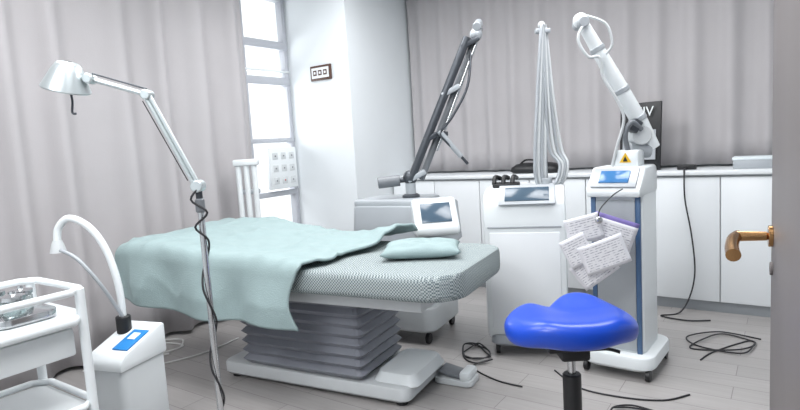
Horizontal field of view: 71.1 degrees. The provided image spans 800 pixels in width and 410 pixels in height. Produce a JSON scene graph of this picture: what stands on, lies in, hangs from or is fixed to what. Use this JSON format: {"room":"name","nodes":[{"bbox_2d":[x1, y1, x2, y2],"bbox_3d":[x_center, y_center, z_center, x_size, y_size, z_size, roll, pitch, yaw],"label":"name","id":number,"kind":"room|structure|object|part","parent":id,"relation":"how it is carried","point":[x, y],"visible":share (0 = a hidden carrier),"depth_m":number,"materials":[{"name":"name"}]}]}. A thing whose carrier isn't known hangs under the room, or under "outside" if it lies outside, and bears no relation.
{"room":"examination room","nodes":[
{"label":"examination room","id":0,"kind":"room"},
{"bbox_2d":[274,3,292,221],"bbox_3d":[-0.757,-0.675,5.699,0.100,2.800,1.010,1,8,35],"label":"panel","id":1,"kind":"object","parent":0,"point":[274,3],"visible":0.02,"depth_m":5.28,"materials":[{"name":"paint"}]},
{"bbox_2d":[283,0,414,230],"bbox_3d":[-0.418,-0.670,5.470,0.720,2.800,1.000,1,8,35],"label":"wall pier","id":2,"kind":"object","parent":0,"point":[354,128],"visible":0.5,"depth_m":5.08,"materials":[{"name":"paint"}]},
{"bbox_2d":[310,64,331,81],"bbox_3d":[-0.703,-1.172,4.961,0.240,0.130,0.028,1,8,35],"label":"light switch","id":3,"kind":"object","parent":2,"relation":"attached to","point":[320,72],"visible":1,"depth_m":4.95,"materials":[{"name":"white plastic"}]},
{"bbox_2d":[0,287,770,409],"bbox_3d":[0.032,1.129,2.113,5.730,0.100,6.800,1,8,35],"label":"floor","id":4,"kind":"structure","parent":0,"point":[721,380],"depth_m":3.08,"materials":[{"name":"grey wood"}]},
{"bbox_2d":[0,277,98,409],"bbox_3d":[-1.421,0.751,1.887,0.456,0.872,0.636,1,8,35],"label":"trolley","id":5,"kind":"object","parent":4,"relation":"on","point":[24,348],"visible":0.93,"depth_m":1.96,"materials":[{"name":"white plastic"}]},
{"bbox_2d":[0,285,56,330],"bbox_3d":[-1.349,0.342,1.947,0.260,0.112,0.200,1,8,35],"label":"tray","id":6,"kind":"object","parent":5,"relation":"on","point":[13,319],"visible":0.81,"depth_m":1.88,"materials":[{"name":"clear glass"}]},
{"bbox_3d":[-1.305,0.304,1.887,0.074,0.029,0.074,1,8,35],"label":"jar lid","id":7,"kind":"part","parent":6,"relation":"part of","materials":[{"name":"silver metal"}]},
{"bbox_2d":[1,299,26,317],"bbox_3d":[-1.303,0.345,1.891,0.070,0.053,0.070,1,8,35],"label":"jar","id":8,"kind":"object","parent":6,"relation":"on","point":[22,312],"depth_m":1.86,"materials":[{"name":"clear glass"}]},
{"bbox_3d":[-1.335,0.297,1.967,0.074,0.029,0.074,1,8,35],"label":"jar lid","id":9,"kind":"part","parent":6,"relation":"part of","materials":[{"name":"silver metal"}]},
{"bbox_2d":[25,293,32,308],"bbox_3d":[-1.332,0.338,1.972,0.070,0.053,0.070,1,8,35],"label":"jar","id":10,"kind":"object","parent":6,"relation":"on","point":[28,295],"depth_m":1.96,"materials":[{"name":"clear glass"}]},
{"bbox_3d":[-1.421,0.686,2.228,0.032,0.810,0.032,1,8,35],"label":"leg","id":11,"kind":"part","parent":5,"relation":"part of","materials":[{"name":"white plastic"}]},
{"bbox_3d":[-1.436,0.510,1.861,0.360,0.100,0.520,1,8,35],"label":"drawer","id":12,"kind":"part","parent":5,"relation":"part of","materials":[{"name":"white plastic"}]},
{"bbox_2d":[0,307,76,335],"bbox_3d":[-1.440,0.431,1.853,0.410,0.030,0.590,1,8,35],"label":"tray","id":13,"kind":"object","parent":5,"relation":"on","point":[63,314],"depth_m":1.90,"materials":[{"name":"white plastic"}]},
{"bbox_3d":[-1.440,0.431,1.852,0.456,0.036,0.636,1,8,35],"label":"rail","id":14,"kind":"part","parent":5,"relation":"part of","materials":[{"name":"white plastic"}]},
{"bbox_3d":[-1.447,0.332,1.842,0.446,0.026,0.626,1,8,35],"label":"rail","id":15,"kind":"part","parent":5,"relation":"part of","materials":[{"name":"white plastic"}]},
{"bbox_2d":[0,385,88,409],"bbox_3d":[-1.421,0.758,1.888,0.400,0.020,0.580,1,8,35],"label":"tray","id":16,"kind":"object","parent":5,"relation":"on","point":[40,397],"depth_m":2.08,"materials":[{"name":"white plastic"}]},
{"bbox_3d":[-1.422,0.738,1.886,0.446,0.026,0.626,1,8,35],"label":"rail","id":17,"kind":"part","parent":5,"relation":"part of","materials":[{"name":"white plastic"}]},
{"bbox_3d":[-1.101,0.691,2.005,0.032,0.810,0.032,1,8,35],"label":"leg","id":18,"kind":"part","parent":5,"relation":"part of","materials":[{"name":"white plastic"}]},
{"bbox_2d":[50,215,169,409],"bbox_3d":[-1.333,0.573,2.541,0.420,1.076,0.270,-1,7,20],"label":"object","id":19,"kind":"object","parent":4,"relation":"on","point":[129,366],"visible":0.98,"depth_m":2.49,"materials":[{"name":"white plastic"}]},
{"bbox_3d":[-1.361,0.352,2.468,0.226,0.341,0.069,-5,7,-18],"label":"arm","id":20,"kind":"part","parent":19,"relation":"part of","materials":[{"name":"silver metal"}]},
{"bbox_2d":[115,314,131,334],"bbox_3d":[-1.262,0.544,2.560,0.064,0.080,0.064,-1,7,20],"label":"socket","id":21,"kind":"object","parent":19,"relation":"attached to","point":[123,321],"depth_m":2.53,"materials":[{"name":"black plastic"}]},
{"bbox_2d":[39,60,224,409],"bbox_3d":[-0.876,0.305,2.039,0.657,1.661,0.300,-4,6,0],"label":"floor lamp","id":22,"kind":"object","parent":4,"relation":"on","point":[65,77],"visible":1,"depth_m":1.97,"materials":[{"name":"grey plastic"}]},
{"bbox_3d":[-1.162,-0.450,1.954,0.160,0.100,0.160,14,15,-2],"label":"lamp shade","id":23,"kind":"part","parent":22,"relation":"part of","materials":[{"name":"metal"}]},
{"bbox_3d":[-1.150,-0.368,1.964,0.017,0.104,0.008,-3,6,0],"label":"shade handle","id":24,"kind":"part","parent":22,"relation":"part of","materials":[{"name":"grey metal"}]},
{"bbox_3d":[-0.985,-0.414,1.960,0.199,0.082,0.018,-3,6,0],"label":"arm","id":25,"kind":"part","parent":22,"relation":"part of","materials":[{"name":"metal"}]},
{"bbox_3d":[-0.811,-0.226,1.972,0.157,0.333,0.015,-3,6,0],"label":"arm","id":26,"kind":"part","parent":22,"relation":"part of","materials":[{"name":"metal"}]},
{"bbox_3d":[-0.795,-0.227,1.972,0.157,0.333,0.015,-3,6,0],"label":"arm","id":27,"kind":"part","parent":22,"relation":"part of","materials":[{"name":"metal"}]},
{"bbox_3d":[-0.719,-0.043,2.002,0.024,0.060,0.024,-4,6,0],"label":"hub stem","id":28,"kind":"part","parent":22,"relation":"part of","materials":[{"name":"grey metal"}]},
{"bbox_3d":[-0.682,0.473,2.051,0.058,1.104,0.052,-4,6,0],"label":"cord","id":29,"kind":"part","parent":22,"relation":"part of","materials":[{"name":"black rubber"}]},
{"bbox_2d":[83,337,238,371],"bbox_3d":[-1.520,0.999,3.655,0.970,0.012,0.209,-7,7,-28],"label":"power cable","id":30,"kind":"object","parent":4,"relation":"on","point":[238,337],"visible":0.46,"depth_m":3.67,"materials":[{"name":"grey plastic"}]},
{"bbox_2d":[163,338,183,354],"bbox_3d":[-1.654,0.982,3.834,0.360,0.023,0.392,1,8,35],"label":"power cable","id":31,"kind":"object","parent":4,"relation":"on","point":[182,345],"visible":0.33,"depth_m":3.91,"materials":[{"name":"white plastic"}]},
{"bbox_2d":[232,159,260,217],"bbox_3d":[-1.164,0.265,4.449,0.220,1.255,0.220,-4,6,0],"label":"radiator","id":32,"kind":"object","parent":4,"relation":"on","point":[245,163],"visible":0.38,"depth_m":4.36,"materials":[{"name":"white metal"}]},
{"bbox_2d":[226,241,499,405],"bbox_3d":[-0.473,0.594,3.176,2.000,0.792,0.820,0,7,27],"label":"bed","id":33,"kind":"object","parent":4,"relation":"on","point":[344,308],"visible":0.65,"depth_m":2.88,"materials":[{"name":"white plastic"}]},
{"bbox_2d":[115,216,417,330],"bbox_3d":[-0.785,0.405,3.275,1.539,0.560,0.972,0,7,27],"label":"duvet","id":34,"kind":"object","parent":33,"relation":"on","point":[255,263],"visible":0.92,"depth_m":3.00,"materials":[{"name":"teal fabric"}]},
{"bbox_3d":[-0.395,0.921,3.239,1.220,0.080,0.480,0,7,27],"label":"plate","id":35,"kind":"part","parent":33,"relation":"part of","materials":[{"name":"white plastic"}]},
{"bbox_3d":[-0.502,0.422,3.167,1.660,0.070,0.620,0,7,27],"label":"frame","id":36,"kind":"part","parent":33,"relation":"part of","materials":[{"name":"white plastic"}]},
{"bbox_3d":[-0.492,0.292,3.144,2.000,0.182,0.820,0,7,27],"label":"mattress","id":37,"kind":"part","parent":33,"relation":"part of","materials":[{"name":"white fabric"}]},
{"bbox_2d":[380,237,460,258],"bbox_3d":[0.109,0.215,2.847,0.400,0.082,0.300,-3,6,5],"label":"pillow","id":38,"kind":"object","parent":33,"relation":"on","point":[408,248],"visible":1,"depth_m":2.73,"materials":[{"name":"teal fabric"}]},
{"bbox_3d":[0.288,0.904,3.057,0.130,0.020,0.110,11,12,27],"label":"pedal plate","id":39,"kind":"part","parent":33,"relation":"part of","materials":[{"name":"grey plastic"}]},
{"bbox_2d":[459,365,476,380],"bbox_3d":[0.367,0.904,3.014,0.060,0.050,0.130,0,7,28],"label":"hood","id":40,"kind":"object","parent":33,"relation":"attached to","point":[469,373],"depth_m":2.98,"materials":[{"name":"white plastic"}]},
{"bbox_2d":[354,19,482,343],"bbox_3d":[0.107,-0.161,3.758,0.862,2.094,0.636,0,7,27],"label":"surgical laser","id":41,"kind":"object","parent":4,"relation":"on","point":[433,215],"visible":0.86,"depth_m":3.69,"materials":[{"name":"white plastic"}]},
{"bbox_3d":[-0.018,-0.026,3.888,0.500,0.055,0.400,0,7,27],"label":"lid","id":42,"kind":"part","parent":41,"relation":"part of","materials":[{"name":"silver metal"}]},
{"bbox_3d":[0.073,-0.117,3.810,0.070,0.160,0.070,-3,6,0],"label":"arm post","id":43,"kind":"part","parent":41,"relation":"part of","materials":[{"name":"silver metal"}]},
{"bbox_2d":[462,342,522,386],"bbox_3d":[0.495,0.917,3.240,0.184,0.022,0.681,-5,6,-9],"label":"power cable","id":44,"kind":"object","parent":4,"relation":"on","point":[469,343],"visible":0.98,"depth_m":3.32,"materials":[{"name":"black rubber"}]},
{"bbox_2d":[483,21,568,352],"bbox_3d":[0.778,-0.106,3.422,0.501,1.976,0.474,-2,6,16],"label":"machine","id":45,"kind":"object","parent":4,"relation":"on","point":[524,221],"visible":0.88,"depth_m":3.27,"materials":[{"name":"white plastic"}]},
{"bbox_3d":[0.734,0.446,3.265,0.400,0.580,0.012,-2,6,16],"label":"panel","id":46,"kind":"part","parent":45,"relation":"part of","materials":[{"name":"white plastic"}]},
{"bbox_2d":[541,177,552,183],"bbox_3d":[0.893,-0.141,3.431,0.080,0.050,0.080,-3,6,0],"label":"socket","id":47,"kind":"object","parent":45,"relation":"attached to","point":[544,180],"depth_m":3.40,"materials":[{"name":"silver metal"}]},
{"bbox_2d":[504,292,638,409],"bbox_3d":[0.614,0.698,2.017,0.546,0.705,0.546,-4,6,0],"label":"stool","id":48,"kind":"object","parent":4,"relation":"on","point":[577,324],"visible":1,"depth_m":1.88,"materials":[{"name":"blue plastic"}]},
{"bbox_3d":[0.597,0.411,1.957,0.444,0.122,0.377,-6,7,-19],"label":"seat","id":49,"kind":"part","parent":48,"relation":"part of","materials":[{"name":"blue plastic"}]},
{"bbox_3d":[0.600,0.476,1.967,0.200,0.020,0.180,-3,6,0],"label":"seat plate","id":50,"kind":"part","parent":48,"relation":"part of","materials":[{"name":"black plastic"}]},
{"bbox_3d":[0.698,0.505,1.956,0.135,0.026,0.013,-2,6,13],"label":"height lever","id":51,"kind":"part","parent":48,"relation":"part of","materials":[{"name":"black plastic"}]},
{"bbox_2d":[394,165,771,316],"bbox_3d":[1.958,0.227,4.246,4.580,0.995,0.500,1,8,35],"label":"base cabinet","id":52,"kind":"object","parent":4,"relation":"on","point":[721,201],"visible":0.37,"depth_m":3.90,"materials":[{"name":"white metal"}]},
{"bbox_3d":[0.152,0.210,5.231,0.444,0.865,0.018,1,8,35],"label":"cabinet door","id":53,"kind":"part","parent":52,"relation":"part of","materials":[{"name":"white laminate"}]},
{"bbox_3d":[0.522,0.215,4.974,0.444,0.865,0.018,1,8,35],"label":"cabinet door","id":54,"kind":"part","parent":52,"relation":"part of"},
{"bbox_3d":[0.891,0.221,4.717,0.444,0.865,0.018,1,8,35],"label":"cabinet door","id":55,"kind":"part","parent":52,"relation":"part of","materials":[{"name":"white laminate"}]},
{"bbox_3d":[1.261,0.226,4.461,0.444,0.865,0.018,1,8,35],"label":"cabinet door","id":56,"kind":"part","parent":52,"relation":"part of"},
{"bbox_2d":[399,165,771,179],"bbox_3d":[1.929,-0.252,4.194,4.580,0.030,0.500,1,8,35],"label":"countertop","id":57,"kind":"structure","parent":52,"relation":"on","point":[701,170],"depth_m":4.27,"materials":[{"name":"white laminate"}]},
{"bbox_2d":[510,159,557,173],"bbox_3d":[1.138,-0.328,4.646,0.428,0.119,0.200,1,8,35],"label":"equipment bag","id":58,"kind":"object","parent":57,"relation":"on","point":[522,168],"visible":0.67,"depth_m":4.62,"materials":[{"name":"fabric"}]},
{"bbox_2d":[620,101,661,169],"bbox_3d":[1.800,-0.512,4.195,0.120,0.502,0.320,-8,8,-37],"label":"poster board","id":59,"kind":"object","parent":57,"relation":"on","point":[653,110],"visible":0.36,"depth_m":4.09,"materials":[{"name":"black plastic"}]},
{"bbox_2d":[660,164,710,321],"bbox_3d":[1.999,0.247,3.886,0.307,1.032,0.425,1,8,35],"label":"power cable","id":60,"kind":"object","parent":57,"relation":"on","point":[686,166],"visible":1,"depth_m":3.88,"materials":[{"name":"black plastic"}]},
{"bbox_2d":[732,155,771,168],"bbox_3d":[2.406,-0.292,3.794,0.260,0.078,0.190,1,8,35],"label":"storage box","id":61,"kind":"object","parent":57,"relation":"on","point":[756,161],"visible":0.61,"depth_m":3.73,"materials":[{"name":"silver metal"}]},
{"bbox_3d":[2.405,-0.321,3.790,0.260,0.020,0.190,1,8,35],"label":"box lid","id":62,"kind":"part","parent":61,"relation":"part of","materials":[{"name":"white plastic"}]},
{"bbox_3d":[1.631,0.231,4.204,0.444,0.865,0.018,1,8,35],"label":"cabinet door","id":63,"kind":"part","parent":52,"relation":"part of","materials":[{"name":"white laminate"}]},
{"bbox_3d":[2.000,0.237,3.947,0.444,0.865,0.018,1,8,35],"label":"cabinet door","id":64,"kind":"part","parent":52,"relation":"part of","materials":[{"name":"white laminate"}]},
{"bbox_3d":[2.370,0.242,3.691,0.444,0.865,0.018,1,8,35],"label":"cabinet door","id":65,"kind":"part","parent":52,"relation":"part of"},
{"bbox_2d":[572,13,668,381],"bbox_3d":[1.201,-0.065,3.049,0.412,1.924,0.440,1,8,38],"label":"machine","id":66,"kind":"object","parent":4,"relation":"on","point":[632,288],"visible":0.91,"depth_m":2.94,"materials":[{"name":"white plastic"}]},
{"bbox_3d":[0.948,-0.967,2.939,0.080,0.080,0.080,-3,6,0],"label":"arm","id":67,"kind":"part","parent":66,"relation":"part of","materials":[{"name":"white plastic"}]},
{"bbox_2d":[558,188,639,290],"bbox_3d":[0.994,0.178,2.798,0.399,0.503,0.122,-2,6,12],"label":"sheets","id":68,"kind":"object","parent":66,"relation":"attached to","point":[613,238],"visible":1,"depth_m":2.77,"materials":[{"name":"white paper"}]},
{"bbox_2d":[562,236,586,265],"bbox_3d":[0.881,0.228,2.778,0.109,0.120,0.002,-29,0,13],"label":"print","id":69,"kind":"object","parent":68,"relation":"attached to","point":[570,248],"depth_m":2.78},
{"bbox_2d":[567,215,600,238],"bbox_3d":[0.914,0.120,2.786,0.143,0.104,0.003,-16,3,13],"label":"print","id":70,"kind":"object","parent":68,"relation":"on","point":[586,224],"depth_m":2.78,"materials":[{"name":"paper"}]},
{"bbox_2d":[574,265,615,286],"bbox_3d":[0.969,0.318,2.789,0.168,0.112,0.004,-39,-2,13],"label":"print","id":71,"kind":"object","parent":68,"relation":"attached to","point":[582,273],"depth_m":2.80,"materials":[{"name":"paper"}]},
{"bbox_2d":[582,237,627,271],"bbox_3d":[1.002,0.245,2.745,0.185,0.120,0.005,-23,2,13],"label":"print","id":72,"kind":"object","parent":68,"relation":"attached to","point":[611,252],"depth_m":2.74},
{"bbox_3d":[1.044,-0.001,2.792,0.157,0.153,0.024,-6,7,-20],"label":"cord","id":73,"kind":"part","parent":68,"relation":"part of","materials":[{"name":"black plastic"}]},
{"bbox_2d":[595,221,633,248],"bbox_3d":[1.057,0.147,2.779,0.176,0.104,0.005,18,10,9],"label":"print","id":74,"kind":"object","parent":68,"relation":"attached to","point":[606,229],"depth_m":2.77,"materials":[{"name":"paper"}]},
{"bbox_3d":[1.146,0.373,2.965,0.200,0.800,0.012,1,8,38],"label":"plate","id":75,"kind":"part","parent":66,"relation":"part of","materials":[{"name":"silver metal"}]},
{"bbox_2d":[554,370,689,400],"bbox_3d":[1.083,0.930,2.842,0.675,0.009,0.186,1,8,35],"label":"power cable","id":76,"kind":"object","parent":4,"relation":"on","point":[557,372],"visible":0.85,"depth_m":2.72,"materials":[{"name":"black rubber"}]},
{"bbox_2d":[610,404,651,409],"bbox_3d":[1.062,0.954,2.572,0.178,0.021,0.170,1,8,35],"label":"power cable","id":77,"kind":"object","parent":4,"relation":"on","point":[620,405],"visible":1,"depth_m":2.62,"materials":[{"name":"black rubber"}]},
{"bbox_2d":[686,331,760,360],"bbox_3d":[1.885,0.826,3.290,0.385,0.022,0.522,1,8,35],"label":"power cable","id":78,"kind":"object","parent":4,"relation":"on","point":[723,349],"visible":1,"depth_m":3.31,"materials":[{"name":"black rubber"}]},
{"bbox_3d":[-1.191,0.601,5.101,0.100,0.450,0.770,1,8,35],"label":"panel","id":79,"kind":"object","parent":4,"relation":"on","visible":0},
{"bbox_2d":[239,0,253,158],"bbox_3d":[-1.325,-0.722,4.829,0.070,2.250,0.050,1,8,35],"label":"mullion","id":80,"kind":"object","parent":79,"relation":"on","point":[252,147],"visible":0.05,"depth_m":4.79,"materials":[{"name":"white metal"}]},
{"bbox_2d":[275,2,300,223],"bbox_3d":[-1.041,-0.783,5.236,0.070,2.250,0.040,1,8,35],"label":"mullion","id":81,"kind":"object","parent":79,"relation":"on","point":[279,9],"visible":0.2,"depth_m":5.19,"materials":[{"name":"white metal"}]},
{"bbox_2d":[242,36,286,51],"bbox_3d":[-1.289,-1.408,4.866,0.080,0.070,0.770,1,8,35],"label":"rail","id":82,"kind":"object","parent":81,"relation":"attached to","point":[248,42],"visible":0.49,"depth_m":4.94,"materials":[{"name":"white metal"}]},
{"bbox_2d":[245,67,288,73],"bbox_3d":[-1.275,-1.180,4.891,0.080,0.020,0.770,1,8,35],"label":"rail","id":83,"kind":"object","parent":81,"relation":"attached to","point":[246,68],"visible":0.48,"depth_m":4.96,"materials":[{"name":"white plastic"}]},
{"bbox_2d":[246,75,289,86],"bbox_3d":[-1.270,-1.091,4.900,0.080,0.070,0.770,1,8,35],"label":"rail","id":84,"kind":"object","parent":81,"relation":"attached to","point":[250,79],"visible":0.47,"depth_m":4.97,"materials":[{"name":"white metal"}]},
{"bbox_2d":[251,138,294,143],"bbox_3d":[-1.238,-0.565,4.957,0.080,0.040,0.770,1,8,35],"label":"rail","id":85,"kind":"object","parent":81,"relation":"attached to","point":[270,140],"visible":0.55,"depth_m":5.02,"materials":[{"name":"white metal"}]},
{"bbox_2d":[259,188,298,198],"bbox_3d":[-1.208,-0.088,5.009,0.080,0.050,0.770,1,8,35],"label":"rail","id":86,"kind":"object","parent":81,"relation":"attached to","point":[269,194],"visible":0.55,"depth_m":5.09,"materials":[{"name":"white metal"}]},
{"bbox_2d":[265,147,297,189],"bbox_3d":[-1.070,-0.337,5.090,0.050,0.370,0.330,1,8,35],"label":"plate","id":87,"kind":"object","parent":81,"relation":"attached to","point":[269,159],"visible":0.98,"depth_m":5.04,"materials":[{"name":"white plastic"}]},
{"bbox_2d":[272,153,277,159],"bbox_3d":[-1.112,-0.434,4.982,0.006,0.060,0.060,1,8,35],"label":"socket","id":88,"kind":"object","parent":87,"relation":"attached to","point":[273,154],"visible":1,"depth_m":4.97,"materials":[{"name":"white plastic"}]},
{"bbox_2d":[273,165,278,171],"bbox_3d":[-1.105,-0.325,4.994,0.006,0.060,0.060,1,8,35],"label":"socket","id":89,"kind":"object","parent":87,"relation":"attached to","point":[274,166],"visible":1,"depth_m":4.99,"materials":[{"name":"white plastic"}]},
{"bbox_2d":[274,177,279,183],"bbox_3d":[-1.098,-0.216,5.005,0.006,0.060,0.060,1,8,35],"label":"socket","id":90,"kind":"object","parent":87,"relation":"attached to","point":[277,178],"visible":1,"depth_m":5.01,"materials":[{"name":"white plastic"}]},
{"bbox_2d":[281,152,285,158],"bbox_3d":[-1.055,-0.446,5.063,0.006,0.060,0.060,1,8,35],"label":"socket","id":91,"kind":"object","parent":87,"relation":"attached to","point":[282,153],"visible":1,"depth_m":5.06,"materials":[{"name":"white plastic"}]},
{"bbox_2d":[282,164,286,170],"bbox_3d":[-1.048,-0.337,5.075,0.006,0.060,0.060,1,8,35],"label":"socket","id":92,"kind":"object","parent":87,"relation":"attached to","point":[284,165],"visible":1,"depth_m":5.07,"materials":[{"name":"white plastic"}]},
{"bbox_2d":[283,176,287,182],"bbox_3d":[-1.042,-0.228,5.087,0.006,0.060,0.060,1,8,35],"label":"socket","id":93,"kind":"object","parent":87,"relation":"attached to","point":[286,177],"visible":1,"depth_m":5.08,"materials":[{"name":"white plastic"}]},
{"bbox_2d":[427,164,732,172],"bbox_3d":[1.788,-0.711,4.603,5.730,2.800,0.100,1,8,35],"label":"wall","id":94,"kind":"structure","parent":0,"point":[703,164],"depth_m":4.78,"materials":[{"name":"paint"}]},
{"bbox_2d":[725,230,741,261],"bbox_3d":[0.799,0.097,1.341,0.036,0.051,0.149,1,7,33],"label":"lever","id":95,"kind":"object","parent":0,"point":[732,250],"visible":1,"depth_m":1.30,"materials":[{"name":"brown metal"}]},
{"bbox_2d":[737,231,767,240],"bbox_3d":[0.861,0.077,1.372,0.068,0.026,0.026,0,7,30],"label":"neck","id":96,"kind":"object","parent":95,"relation":"on","point":[746,235],"visible":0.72,"depth_m":1.36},
{"bbox_3d":[-0.144,-1.749,1.800,5.730,0.100,6.800,1,8,35],"label":"ceiling","id":97,"kind":"structure","parent":0,"visible":0},
{"bbox_3d":[-2.574,-1.629,2.712,0.036,0.036,4.500,1,8,35],"label":"trim","id":98,"kind":"structure","parent":97,"relation":"attached to","visible":0},
{"bbox_2d":[0,0,255,390],"bbox_3d":[-2.453,-0.266,2.897,0.134,2.740,4.361,1,8,35],"label":"curtain","id":99,"kind":"object","parent":98,"relation":"hanging from","point":[108,165],"visible":0.64,"depth_m":3.69,"materials":[{"name":"fabric"}]},
{"bbox_3d":[1.911,-2.060,4.147,4.540,0.036,0.036,1,8,35],"label":"trim","id":100,"kind":"structure","parent":97,"relation":"attached to","visible":0},
{"bbox_2d":[406,0,773,171],"bbox_3d":[1.971,-1.177,4.235,4.540,1.758,0.089,1,8,35],"label":"curtain","id":101,"kind":"object","parent":100,"relation":"hanging from","point":[709,63],"visible":0.71,"depth_m":4.54,"materials":[{"name":"fabric"}]},
{"bbox_3d":[1.115,-0.187,0.164,1.360,2.800,0.120,1,8,35],"label":"wall","id":102,"kind":"structure","parent":0,"visible":0},
{"bbox_2d":[770,0,799,409],"bbox_3d":[0.732,0.097,1.013,0.040,2.080,0.847,0,7,30],"label":"door","id":103,"kind":"structure","parent":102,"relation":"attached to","point":[785,251],"depth_m":1.09,"materials":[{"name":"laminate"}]},
{"bbox_2d":[767,225,773,246],"bbox_3d":[0.895,0.075,1.353,0.010,0.052,0.052,0,7,30],"label":"rose","id":104,"kind":"object","parent":103,"relation":"attached to","point":[770,230],"visible":0.95,"depth_m":1.33,"materials":[{"name":"brown metal"}]},
{"bbox_2d":[769,262,772,274],"bbox_3d":[0.902,0.154,1.360,0.006,0.032,0.032,0,7,29],"label":"latch plate","id":105,"kind":"object","parent":103,"relation":"attached to","point":[770,263],"visible":1,"depth_m":1.35,"materials":[{"name":"metal"}]},
{"bbox_3d":[-1.344,-1.905,4.829,0.100,0.100,0.770,1,8,35],"label":"panel","id":106,"kind":"object","parent":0,"visible":0},
{"bbox_2d":[263,0,282,2],"bbox_3d":[-1.315,-1.830,4.820,0.080,0.050,0.770,1,8,35],"label":"rail","id":107,"kind":"object","parent":106,"relation":"attached to","point":[272,1],"visible":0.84,"depth_m":5.07,"materials":[{"name":"white metal"}]}
]}

